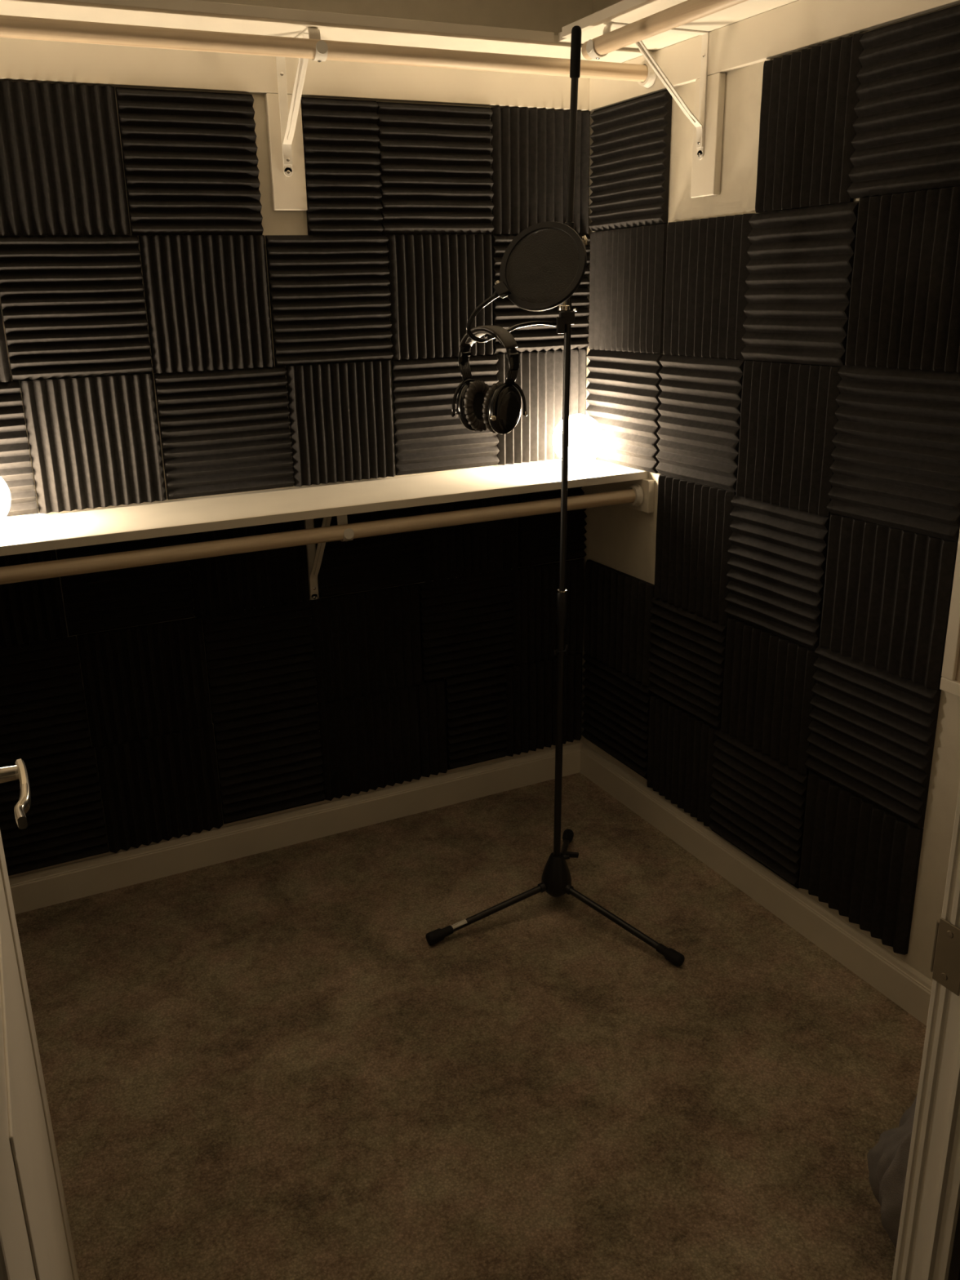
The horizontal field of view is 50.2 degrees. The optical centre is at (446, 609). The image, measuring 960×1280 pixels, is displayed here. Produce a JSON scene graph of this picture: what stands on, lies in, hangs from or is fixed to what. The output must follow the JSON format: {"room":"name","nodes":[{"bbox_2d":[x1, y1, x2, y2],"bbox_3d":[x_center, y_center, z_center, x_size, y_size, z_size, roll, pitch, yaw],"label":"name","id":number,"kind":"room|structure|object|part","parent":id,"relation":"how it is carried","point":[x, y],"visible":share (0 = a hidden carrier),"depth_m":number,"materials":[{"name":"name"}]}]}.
{"room":"studio","nodes":[
{"label":"studio","id":0,"kind":"room"},
{"bbox_2d":[0,0,592,877],"bbox_3d":[-0.715,-0.484,2.470,2.620,2.440,0.100,-9,19,-24],"label":"wall","id":1,"kind":"structure","parent":0,"point":[545,15],"depth_m":2.47,"materials":[{"name":"paint"}]},
{"bbox_2d":[0,306,11,382],"bbox_3d":[-1.104,-0.629,2.162,0.302,0.304,0.024,-9,19,-24],"label":"tile","id":2,"kind":"structure","parent":1,"relation":"attached to","point":[5,374],"depth_m":2.25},
{"bbox_2d":[0,381,38,516],"bbox_3d":[-1.083,-0.343,2.258,0.302,0.300,0.024,-9,19,-24],"label":"tile","id":3,"kind":"structure","parent":1,"relation":"attached to","point":[15,468],"depth_m":2.31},
{"bbox_2d":[0,549,67,647],"bbox_3d":[-1.052,-0.046,2.362,0.301,0.282,0.024,-9,19,-24],"label":"tile","id":4,"kind":"structure","parent":1,"relation":"attached to","point":[31,611],"depth_m":2.41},
{"bbox_2d":[0,635,91,764],"bbox_3d":[-1.028,0.229,2.455,0.302,0.294,0.024,-9,19,-24],"label":"tile","id":5,"kind":"structure","parent":1,"relation":"attached to","point":[43,709],"depth_m":2.47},
{"bbox_2d":[0,746,109,875],"bbox_3d":[-1.014,0.512,2.547,0.300,0.296,0.024,-10,19,-24],"label":"tile","id":6,"kind":"structure","parent":1,"relation":"attached to","point":[65,820],"depth_m":2.56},
{"bbox_2d":[0,80,130,235],"bbox_3d":[-0.838,-0.964,2.194,0.280,0.302,0.024,-10,19,-24],"label":"tile","id":7,"kind":"structure","parent":1,"relation":"attached to","point":[62,171],"depth_m":2.19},
{"bbox_2d":[0,235,152,381],"bbox_3d":[-0.828,-0.675,2.285,0.304,0.304,0.024,-9,19,-24],"label":"tile","id":8,"kind":"structure","parent":1,"relation":"attached to","point":[73,306],"depth_m":2.28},
{"bbox_2d":[19,373,166,513],"bbox_3d":[-0.813,-0.388,2.378,0.290,0.300,0.024,-10,19,-24],"label":"tile","id":9,"kind":"structure","parent":1,"relation":"attached to","point":[94,442],"depth_m":2.37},
{"bbox_2d":[56,533,195,635],"bbox_3d":[-0.777,-0.092,2.484,0.302,0.282,0.024,-9,19,-24],"label":"tile","id":10,"kind":"structure","parent":1,"relation":"attached to","point":[119,598],"depth_m":2.49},
{"bbox_2d":[76,617,212,747],"bbox_3d":[-0.753,0.183,2.578,0.301,0.294,0.024,-9,19,-24],"label":"tile","id":11,"kind":"structure","parent":1,"relation":"attached to","point":[147,681],"depth_m":2.57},
{"bbox_2d":[94,724,223,853],"bbox_3d":[-0.742,0.467,2.668,0.297,0.296,0.024,-10,19,-24],"label":"tile","id":12,"kind":"structure","parent":1,"relation":"attached to","point":[155,788],"depth_m":2.66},
{"bbox_2d":[115,87,263,235],"bbox_3d":[-0.573,-1.008,2.312,0.300,0.301,0.024,-9,19,-24],"label":"tile","id":13,"kind":"structure","parent":1,"relation":"attached to","point":[190,159],"depth_m":2.31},
{"bbox_2d":[138,235,274,373],"bbox_3d":[-0.556,-0.720,2.406,0.290,0.303,0.024,-9,19,-24],"label":"tile","id":14,"kind":"structure","parent":1,"relation":"attached to","point":[207,298],"depth_m":2.40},
{"bbox_2d":[154,365,294,499],"bbox_3d":[-0.536,-0.434,2.502,0.316,0.300,0.024,-10,19,-24],"label":"tile","id":15,"kind":"structure","parent":1,"relation":"attached to","point":[225,431],"depth_m":2.50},
{"bbox_2d":[186,520,310,617],"bbox_3d":[-0.501,-0.138,2.607,0.304,0.282,0.024,-10,19,-24],"label":"tile","id":16,"kind":"structure","parent":1,"relation":"attached to","point":[238,582],"depth_m":2.62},
{"bbox_2d":[201,600,318,723],"bbox_3d":[-0.486,0.138,2.697,0.286,0.294,0.024,-9,19,-24],"label":"tile","id":17,"kind":"structure","parent":1,"relation":"attached to","point":[260,661],"depth_m":2.69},
{"bbox_2d":[213,703,325,824],"bbox_3d":[-0.476,0.421,2.786,0.285,0.294,0.024,-10,19,-24],"label":"tile","id":18,"kind":"structure","parent":1,"relation":"attached to","point":[268,762],"depth_m":2.78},
{"bbox_2d":[264,93,307,210],"bbox_3d":[-0.375,-1.069,2.395,0.081,0.250,0.018,-9,19,-24],"label":"trim","id":19,"kind":"structure","parent":1,"relation":"attached to","point":[288,193],"depth_m":2.39,"materials":[{"name":"paint"}]},
{"bbox_2d":[0,37,591,111],"bbox_3d":[-0.709,-1.174,2.199,2.420,0.084,0.018,-9,19,-24],"label":"trim","id":20,"kind":"structure","parent":1,"relation":"attached to","point":[20,60],"depth_m":2.32,"materials":[{"name":"paint"}]},
{"bbox_2d":[0,0,656,62],"bbox_3d":[-0.648,-1.187,2.059,2.418,0.020,0.304,-9,19,-24],"label":"closet shelf","id":21,"kind":"object","parent":20,"relation":"on","point":[193,15],"visible":0.55,"depth_m":2.10,"materials":[{"name":"paint"}]},
{"bbox_2d":[8,742,582,914],"bbox_3d":[-0.659,0.648,2.769,2.420,0.098,0.014,-9,19,-24],"label":"baseboard","id":22,"kind":"structure","parent":1,"relation":"attached to","point":[39,889],"depth_m":2.85,"materials":[{"name":"paint"}]},
{"bbox_2d":[275,27,328,176],"bbox_3d":[-0.313,-1.105,2.238,0.025,0.261,0.288,-9,19,-24],"label":"shelf bracket","id":23,"kind":"object","parent":1,"relation":"attached to","point":[288,119],"visible":0.91,"depth_m":2.32,"materials":[{"name":"metal"}]},
{"bbox_3d":[-0.374,-1.141,2.361,0.021,0.261,0.003,-9,19,-24],"label":"wall plate","id":24,"kind":"part","parent":23,"relation":"part of","materials":[{"name":"white metal"}]},
{"bbox_3d":[-0.326,-1.234,2.219,0.021,0.003,0.236,-9,19,-24],"label":"arm","id":25,"kind":"part","parent":23,"relation":"part of"},
{"bbox_2d":[0,14,657,88],"bbox_3d":[-0.599,-1.099,1.957,2.398,0.060,0.060,-9,19,-24],"label":"closet rod","id":26,"kind":"object","parent":23,"relation":"attached to","point":[11,26],"visible":0.94,"depth_m":2.08,"materials":[{"name":"brown wood"}]},
{"bbox_2d":[637,60,657,88],"bbox_3d":[0.476,-1.277,2.436,0.019,0.060,0.060,-9,19,-24],"label":"socket","id":27,"kind":"object","parent":26,"relation":"attached to","point":[648,76],"depth_m":2.42,"materials":[{"name":"white plastic"}]},
{"bbox_2d":[0,458,648,555],"bbox_3d":[-0.622,-0.216,2.362,2.418,0.020,0.304,-9,19,-24],"label":"closet shelf","id":28,"kind":"object","parent":1,"relation":"attached to","point":[59,531],"visible":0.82,"depth_m":2.42,"materials":[{"name":"paint"}]},
{"bbox_2d":[0,476,10,522],"bbox_3d":[-1.010,-0.238,2.195,0.139,0.141,0.139,-9,19,-24],"label":"globe lamp","id":29,"kind":"object","parent":28,"relation":"on","point":[5,496],"visible":1,"depth_m":2.19,"materials":[{"name":"glass"}]},
{"bbox_2d":[495,349,586,465],"bbox_3d":[0.271,-0.568,2.861,0.287,0.300,0.024,-9,19,-24],"label":"tile","id":30,"kind":"structure","parent":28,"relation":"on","point":[540,376],"depth_m":2.86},
{"bbox_2d":[552,413,603,467],"bbox_3d":[0.360,-0.466,2.804,0.139,0.141,0.139,-9,19,-24],"label":"globe lamp","id":31,"kind":"object","parent":28,"relation":"on","point":[585,434],"visible":0.94,"depth_m":2.75,"materials":[{"name":"glass"}]},
{"bbox_2d":[265,235,393,366],"bbox_3d":[-0.283,-0.765,2.527,0.307,0.303,0.024,-9,19,-24],"label":"tile","id":32,"kind":"structure","parent":1,"relation":"attached to","point":[330,303],"depth_m":2.52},
{"bbox_2d":[305,515,354,599],"bbox_3d":[-0.291,-0.123,2.553,0.025,0.289,0.306,-9,19,-24],"label":"shelf bracket","id":33,"kind":"object","parent":1,"relation":"attached to","point":[314,560],"visible":0.56,"depth_m":2.66,"materials":[{"name":"metal"}]},
{"bbox_3d":[-0.356,-0.162,2.684,0.021,0.289,0.003,-9,19,-24],"label":"wall plate","id":34,"kind":"part","parent":33,"relation":"part of","materials":[{"name":"white metal"}]},
{"bbox_2d":[0,484,644,584],"bbox_3d":[-0.573,-0.128,2.260,2.398,0.060,0.060,-9,19,-24],"label":"closet rod","id":35,"kind":"object","parent":33,"relation":"attached to","point":[633,495],"visible":1,"depth_m":2.35,"materials":[{"name":"brown wood"}]},
{"bbox_2d":[626,484,644,506],"bbox_3d":[0.502,-0.307,2.739,0.019,0.060,0.060,-9,19,-24],"label":"socket","id":36,"kind":"object","parent":35,"relation":"attached to","point":[636,492],"depth_m":2.72,"materials":[{"name":"white plastic"}]},
{"bbox_2d":[285,360,395,486],"bbox_3d":[-0.264,-0.479,2.623,0.278,0.300,0.024,-9,19,-24],"label":"tile","id":37,"kind":"structure","parent":1,"relation":"attached to","point":[341,425],"depth_m":2.62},
{"bbox_2d":[300,97,383,235],"bbox_3d":[-0.248,-1.062,2.456,0.189,0.301,0.024,-9,19,-24],"label":"tile","id":38,"kind":"structure","parent":1,"relation":"attached to","point":[340,139],"depth_m":2.45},
{"bbox_2d":[310,583,422,703],"bbox_3d":[-0.212,0.093,2.819,0.314,0.294,0.024,-10,19,-24],"label":"tile","id":39,"kind":"structure","parent":1,"relation":"attached to","point":[366,642],"depth_m":2.81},
{"bbox_2d":[317,684,421,800],"bbox_3d":[-0.210,0.376,2.904,0.298,0.292,0.024,-9,19,-24],"label":"tile","id":40,"kind":"structure","parent":1,"relation":"attached to","point":[371,741],"depth_m":2.90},
{"bbox_2d":[313,506,425,598],"bbox_3d":[-0.203,-0.187,2.740,0.301,0.281,0.024,-10,19,-24],"label":"tile","id":41,"kind":"structure","parent":1,"relation":"attached to","point":[362,564],"depth_m":2.75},
{"bbox_2d":[417,678,447,777],"bbox_3d":[-0.036,0.347,2.982,0.084,0.291,0.024,-9,19,-24],"label":"tile","id":42,"kind":"structure","parent":1,"relation":"attached to","point":[431,694],"depth_m":2.98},
{"bbox_2d":[376,102,493,235],"bbox_3d":[-0.022,-1.099,2.557,0.306,0.300,0.024,-9,19,-24],"label":"tile","id":43,"kind":"structure","parent":1,"relation":"attached to","point":[435,168],"depth_m":2.55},
{"bbox_2d":[386,234,493,359],"bbox_3d":[-0.008,-0.811,2.650,0.294,0.303,0.024,-10,19,-24],"label":"tile","id":44,"kind":"structure","parent":1,"relation":"attached to","point":[437,282],"depth_m":2.64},
{"bbox_2d":[391,354,499,475],"bbox_3d":[0.002,-0.523,2.741,0.304,0.300,0.024,-9,19,-24],"label":"tile","id":45,"kind":"structure","parent":1,"relation":"attached to","point":[428,438],"depth_m":2.72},
{"bbox_2d":[418,568,515,682],"bbox_3d":[0.065,0.047,2.942,0.292,0.294,0.024,-9,19,-24],"label":"tile","id":46,"kind":"structure","parent":1,"relation":"attached to","point":[467,623],"depth_m":2.94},
{"bbox_2d":[420,494,519,582],"bbox_3d":[0.072,-0.233,2.862,0.302,0.282,0.024,-9,19,-24],"label":"tile","id":47,"kind":"structure","parent":1,"relation":"attached to","point":[451,552],"depth_m":2.87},
{"bbox_2d":[444,666,506,769],"bbox_3d":[0.091,0.325,3.038,0.192,0.290,0.024,-9,19,-24],"label":"tile","id":48,"kind":"structure","parent":1,"relation":"attached to","point":[476,713],"depth_m":3.03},
{"bbox_2d":[490,106,590,234],"bbox_3d":[0.253,-1.145,2.679,0.294,0.302,0.024,-9,19,-24],"label":"tile","id":49,"kind":"structure","parent":1,"relation":"attached to","point":[530,152],"depth_m":2.67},
{"bbox_2d":[492,234,590,354],"bbox_3d":[0.260,-0.856,2.769,0.294,0.303,0.024,-9,19,-24],"label":"tile","id":50,"kind":"structure","parent":1,"relation":"attached to","point":[535,338],"depth_m":2.79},
{"bbox_2d":[504,652,582,756],"bbox_3d":[0.302,0.289,3.132,0.270,0.288,0.024,-9,19,-24],"label":"tile","id":51,"kind":"structure","parent":1,"relation":"attached to","point":[531,693],"depth_m":3.12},
{"bbox_2d":[511,558,583,665],"bbox_3d":[0.308,0.006,3.050,0.241,0.294,0.024,-9,19,-24],"label":"tile","id":52,"kind":"structure","parent":1,"relation":"attached to","point":[535,588],"depth_m":3.04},
{"bbox_2d":[518,486,586,567],"bbox_3d":[0.310,-0.273,2.968,0.219,0.281,0.024,-10,19,-24],"label":"tile","id":53,"kind":"structure","parent":1,"relation":"attached to","point":[539,535],"depth_m":2.97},
{"bbox_2d":[15,772,926,1279],"bbox_3d":[-0.039,1.106,1.547,2.620,0.080,3.100,-9,19,-24],"label":"floor","id":54,"kind":"structure","parent":0,"point":[266,1065],"depth_m":2.04,"materials":[{"name":"carpet"}]},
{"bbox_2d":[425,25,684,967],"bbox_3d":[0.199,-0.175,2.207,0.565,1.957,0.618,-9,19,-24],"label":"microphone stand","id":55,"kind":"object","parent":54,"relation":"on","point":[556,878],"visible":0.89,"depth_m":2.35,"materials":[{"name":"black metal"}]},
{"bbox_3d":[0.103,0.729,2.472,0.320,0.064,0.016,-10,19,-24],"label":"leg","id":56,"kind":"part","parent":55,"relation":"part of","materials":[{"name":"black metal"}]},
{"bbox_2d":[466,221,586,342],"bbox_3d":[0.152,-0.637,1.991,0.228,0.212,0.311,-1,17,2],"label":"filter","id":57,"kind":"object","parent":55,"relation":"attached to","point":[543,266],"visible":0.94,"depth_m":1.88,"materials":[{"name":"black fabric"}]},
{"bbox_2d":[451,324,527,434],"bbox_3d":[0.082,-0.448,1.989,0.098,0.204,0.144,-17,23,-40],"label":"headphones","id":58,"kind":"object","parent":57,"relation":"hanging from","point":[497,408],"visible":1,"depth_m":1.97,"materials":[{"name":"black plastic"}]},
{"bbox_3d":[0.036,-0.501,2.022,0.028,0.043,0.014,-17,23,-40],"label":"slider arm","id":59,"kind":"part","parent":58,"relation":"part of"},
{"bbox_2d":[451,380,489,431],"bbox_3d":[0.052,-0.405,2.031,0.095,0.100,0.066,-9,19,-24],"label":"ear cup","id":60,"kind":"object","parent":58,"relation":"on","point":[470,399],"depth_m":2.01,"materials":[{"name":"black leather"}]},
{"bbox_2d":[482,382,527,434],"bbox_3d":[0.114,-0.390,1.978,0.095,0.100,0.066,-9,19,-24],"label":"ear cup","id":61,"kind":"object","parent":58,"relation":"on","point":[502,404],"depth_m":1.96,"materials":[{"name":"black plastic"}]},
{"bbox_3d":[0.124,-0.475,1.930,0.028,0.043,0.014,-17,23,-40],"label":"slider arm","id":62,"kind":"part","parent":58,"relation":"part of"},
{"bbox_3d":[0.242,-0.629,2.111,0.025,0.024,0.025,-9,19,-24],"label":"clamp knob","id":63,"kind":"part","parent":57,"relation":"part of","materials":[{"name":"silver metal"}]},
{"bbox_2d":[537,882,546,893],"bbox_3d":[0.240,0.684,2.528,0.025,0.026,0.023,-9,19,-24],"label":"socket","id":64,"kind":"object","parent":55,"relation":"attached to","point":[542,886],"depth_m":2.52,"materials":[{"name":"black plastic"}]},
{"bbox_3d":[0.309,0.648,2.715,0.016,0.064,0.298,2,18,12],"label":"leg","id":65,"kind":"part","parent":55,"relation":"part of","materials":[{"name":"black metal"}]},
{"bbox_2d":[564,884,573,894],"bbox_3d":[0.297,0.685,2.519,0.025,0.026,0.023,15,24,43],"label":"socket","id":66,"kind":"object","parent":55,"relation":"attached to","point":[568,889],"depth_m":2.51,"materials":[{"name":"black plastic"}]},
{"bbox_3d":[0.310,0.605,2.527,0.032,0.014,0.007,5,28,-7],"label":"wing knob","id":67,"kind":"part","parent":55,"relation":"part of","materials":[{"name":"black plastic"}]},
{"bbox_3d":[0.250,-0.884,2.049,0.014,0.334,0.030,14,23,40],"label":"boom arm","id":68,"kind":"part","parent":55,"relation":"part of"},
{"bbox_3d":[0.276,-0.759,2.102,0.037,0.022,0.013,-3,17,-3],"label":"wing knob","id":69,"kind":"part","parent":55,"relation":"part of","materials":[{"name":"silver metal"}]},
{"bbox_3d":[0.410,0.738,2.417,0.332,0.064,0.016,15,24,43],"label":"leg","id":70,"kind":"part","parent":55,"relation":"part of","materials":[{"name":"black metal"}]},
{"bbox_2d":[866,1093,917,1248],"bbox_3d":[0.796,0.889,1.624,0.231,0.242,0.267,15,24,43],"label":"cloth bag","id":71,"kind":"object","parent":54,"relation":"on","point":[887,1161],"visible":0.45,"depth_m":1.61,"materials":[{"name":"grey fabric"}]},
{"bbox_2d":[582,0,959,981],"bbox_3d":[0.895,-0.389,2.024,0.100,2.440,2.100,-9,19,-24],"label":"wall","id":72,"kind":"structure","parent":0,"point":[620,538],"depth_m":2.25,"materials":[{"name":"paint"}]},
{"bbox_2d":[581,653,652,779],"bbox_3d":[0.497,0.308,3.022,0.024,0.283,0.331,-9,19,-24],"label":"tile","id":73,"kind":"structure","parent":72,"relation":"attached to","point":[616,707],"depth_m":3.00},
{"bbox_2d":[581,478,654,512],"bbox_3d":[0.470,-0.342,2.848,0.018,0.086,0.333,-9,19,-24],"label":"trim","id":74,"kind":"structure","parent":72,"relation":"attached to","point":[647,485],"depth_m":2.75,"materials":[{"name":"paint"}]},
{"bbox_2d":[584,559,654,685],"bbox_3d":[0.488,0.032,2.938,0.024,0.289,0.327,-9,19,-24],"label":"tile","id":75,"kind":"structure","parent":72,"relation":"attached to","point":[619,605],"depth_m":2.92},
{"bbox_2d":[586,349,663,473],"bbox_3d":[0.472,-0.541,2.762,0.024,0.302,0.322,-9,19,-24],"label":"tile","id":76,"kind":"structure","parent":72,"relation":"attached to","point":[624,388],"depth_m":2.73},
{"bbox_2d":[588,223,667,353],"bbox_3d":[0.463,-0.834,2.672,0.024,0.306,0.319,-9,19,-24],"label":"tile","id":77,"kind":"structure","parent":72,"relation":"attached to","point":[628,268],"depth_m":2.64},
{"bbox_2d":[588,89,671,231],"bbox_3d":[0.455,-1.123,2.581,0.024,0.295,0.319,-9,19,-24],"label":"tile","id":78,"kind":"structure","parent":72,"relation":"attached to","point":[630,157],"depth_m":2.56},
{"bbox_2d":[586,22,709,159],"bbox_3d":[0.438,-1.124,2.228,0.303,0.257,0.025,-9,19,-24],"label":"shelf bracket","id":79,"kind":"object","parent":72,"relation":"attached to","point":[700,124],"visible":0.87,"depth_m":2.26,"materials":[{"name":"metal"}]},
{"bbox_3d":[0.454,-1.249,2.199,0.252,0.003,0.021,-9,19,-24],"label":"arm","id":80,"kind":"part","parent":79,"relation":"part of"},
{"bbox_2d":[581,0,747,59],"bbox_3d":[0.632,-0.995,1.517,0.036,0.036,1.536,-9,19,-24],"label":"closet rod","id":81,"kind":"object","parent":79,"relation":"attached to","point":[689,11],"visible":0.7,"depth_m":1.95,"materials":[{"name":"brown wood"}]},
{"bbox_3d":[0.573,-1.147,2.288,0.003,0.257,0.021,-9,19,-24],"label":"wall plate","id":82,"kind":"part","parent":79,"relation":"part of","materials":[{"name":"white metal"}]},
{"bbox_2d":[646,693,717,826],"bbox_3d":[0.629,0.401,2.760,0.024,0.278,0.278,-9,19,-24],"label":"tile","id":83,"kind":"structure","parent":72,"relation":"attached to","point":[682,748],"depth_m":2.74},
{"bbox_2d":[647,596,727,729],"bbox_3d":[0.624,0.134,2.672,0.024,0.280,0.293,-9,19,-24],"label":"tile","id":84,"kind":"structure","parent":72,"relation":"attached to","point":[687,650],"depth_m":2.65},
{"bbox_2d":[653,474,736,625],"bbox_3d":[0.617,-0.157,2.579,0.024,0.329,0.290,-9,19,-24],"label":"tile","id":85,"kind":"structure","parent":72,"relation":"attached to","point":[694,520],"depth_m":2.56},
{"bbox_2d":[655,354,744,492],"bbox_3d":[0.610,-0.459,2.483,0.024,0.301,0.297,-9,19,-24],"label":"tile","id":86,"kind":"structure","parent":72,"relation":"attached to","point":[700,409],"depth_m":2.46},
{"bbox_2d":[690,72,725,198],"bbox_3d":[0.589,-1.067,2.309,0.018,0.248,0.083,-9,19,-24],"label":"trim","id":87,"kind":"structure","parent":72,"relation":"attached to","point":[706,171],"depth_m":2.29,"materials":[{"name":"paint"}]},
{"bbox_2d":[662,213,755,359],"bbox_3d":[0.602,-0.750,2.390,0.024,0.308,0.294,-9,19,-24],"label":"tile","id":88,"kind":"structure","parent":72,"relation":"attached to","point":[707,260],"depth_m":2.37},
{"bbox_2d":[579,743,932,1026],"bbox_3d":[0.853,0.725,2.391,0.014,0.098,1.976,-9,19,-24],"label":"baseboard","id":89,"kind":"structure","parent":72,"relation":"attached to","point":[905,986],"depth_m":2.49,"materials":[{"name":"paint"}]},
{"bbox_2d":[709,728,808,888],"bbox_3d":[0.756,0.478,2.504,0.024,0.294,0.310,-9,19,-24],"label":"tile","id":90,"kind":"structure","parent":72,"relation":"attached to","point":[758,805],"depth_m":2.48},
{"bbox_2d":[720,616,817,774],"bbox_3d":[0.750,0.196,2.411,0.024,0.297,0.293,-9,19,-24],"label":"tile","id":91,"kind":"structure","parent":72,"relation":"attached to","point":[768,681],"depth_m":2.39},
{"bbox_2d":[588,0,959,111],"bbox_3d":[0.802,-1.096,1.820,0.018,0.086,1.970,-9,19,-24],"label":"trim","id":92,"kind":"structure","parent":72,"relation":"attached to","point":[800,24],"depth_m":2.09,"materials":[{"name":"paint"}]},
{"bbox_2d":[558,0,798,50],"bbox_3d":[0.732,-1.088,1.623,0.304,0.020,1.682,-9,19,-24],"label":"closet shelf","id":93,"kind":"object","parent":92,"relation":"on","point":[624,11],"visible":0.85,"depth_m":2.13,"materials":[{"name":"paint"}]},
{"bbox_2d":[724,494,830,650],"bbox_3d":[0.743,-0.090,2.321,0.024,0.300,0.294,-9,19,-24],"label":"tile","id":94,"kind":"structure","parent":72,"relation":"attached to","point":[777,562],"depth_m":2.30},
{"bbox_2d":[736,360,841,515],"bbox_3d":[0.736,-0.380,2.229,0.024,0.306,0.286,-9,19,-24],"label":"tile","id":95,"kind":"structure","parent":72,"relation":"attached to","point":[788,419],"depth_m":2.21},
{"bbox_2d":[741,202,858,366],"bbox_3d":[0.729,-0.673,2.134,0.024,0.308,0.292,-9,19,-24],"label":"tile","id":96,"kind":"structure","parent":72,"relation":"attached to","point":[800,265],"depth_m":2.12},
{"bbox_2d":[755,33,864,213],"bbox_3d":[0.718,-0.963,2.051,0.024,0.291,0.264,-9,19,-24],"label":"tile","id":97,"kind":"structure","parent":72,"relation":"attached to","point":[808,115],"depth_m":2.04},
{"bbox_2d":[798,769,923,955],"bbox_3d":[0.888,0.544,2.231,0.024,0.294,0.304,-9,19,-24],"label":"tile","id":98,"kind":"structure","parent":72,"relation":"attached to","point":[860,859],"depth_m":2.21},
{"bbox_2d":[804,644,941,828],"bbox_3d":[0.880,0.258,2.143,0.024,0.299,0.306,-9,19,-24],"label":"tile","id":99,"kind":"structure","parent":72,"relation":"attached to","point":[873,735],"depth_m":2.12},
{"bbox_2d":[818,513,958,689],"bbox_3d":[0.872,-0.025,2.055,0.024,0.291,0.306,-9,19,-24],"label":"tile","id":100,"kind":"structure","parent":72,"relation":"attached to","point":[887,590],"depth_m":2.03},
{"bbox_2d":[826,364,959,542],"bbox_3d":[0.865,-0.308,1.966,0.024,0.302,0.310,-9,19,-24],"label":"tile","id":101,"kind":"structure","parent":72,"relation":"attached to","point":[896,453],"depth_m":1.95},
{"bbox_2d":[844,186,959,372],"bbox_3d":[0.854,-0.603,1.880,0.024,0.310,0.285,-9,19,-24],"label":"tile","id":102,"kind":"structure","parent":72,"relation":"attached to","point":[904,311],"depth_m":1.88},
{"bbox_2d":[847,4,959,198],"bbox_3d":[0.841,-0.892,1.801,0.024,0.286,0.305,-9,19,-24],"label":"tile","id":103,"kind":"structure","parent":72,"relation":"attached to","point":[907,126],"depth_m":1.82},
{"bbox_2d":[939,530,959,697],"bbox_3d":[1.041,-0.064,1.673,0.014,0.578,0.467,-9,19,-24],"label":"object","id":104,"kind":"object","parent":72,"relation":"attached to","point":[950,675],"visible":1,"depth_m":1.92,"materials":[{"name":"paint"}]},
{"bbox_3d":[1.044,-0.065,1.674,0.005,0.526,0.415,-9,19,-24],"label":"picture panel","id":105,"kind":"part","parent":104,"relation":"part of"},
{"bbox_3d":[0.171,0.050,0.680,2.420,2.440,0.056,-9,19,-24],"label":"wall","id":106,"kind":"structure","parent":0,"visible":0},
{"bbox_2d":[0,758,79,1279],"bbox_3d":[-0.404,0.206,0.898,0.078,2.018,0.836,-9,19,-23],"label":"door","id":107,"kind":"structure","parent":106,"relation":"in","point":[36,1242],"depth_m":0.95,"materials":[{"name":"paint"}]},
{"bbox_3d":[-0.536,0.199,1.232,0.030,0.051,0.051,-9,19,-23],"label":"handle","id":108,"kind":"part","parent":107,"relation":"part of","materials":[{"name":"silver metal"}]},
{"bbox_3d":[-0.496,0.213,1.195,0.016,0.030,0.132,-8,18,-19],"label":"lever","id":109,"kind":"part","parent":107,"relation":"part of","materials":[{"name":"silver metal"}]},
{"bbox_2d":[892,783,959,1279],"bbox_3d":[0.457,0.189,0.865,0.020,2.050,0.061,-9,19,-24],"label":"trim","id":110,"kind":"structure","parent":106,"relation":"attached to","point":[928,1245],"depth_m":0.95,"materials":[{"name":"paint"}]},
{"bbox_3d":[0.448,0.308,0.910,0.002,0.064,0.028,-9,19,-24],"label":"strike plate","id":111,"kind":"part","parent":110,"relation":"part of","materials":[{"name":"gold metal"}]}
]}

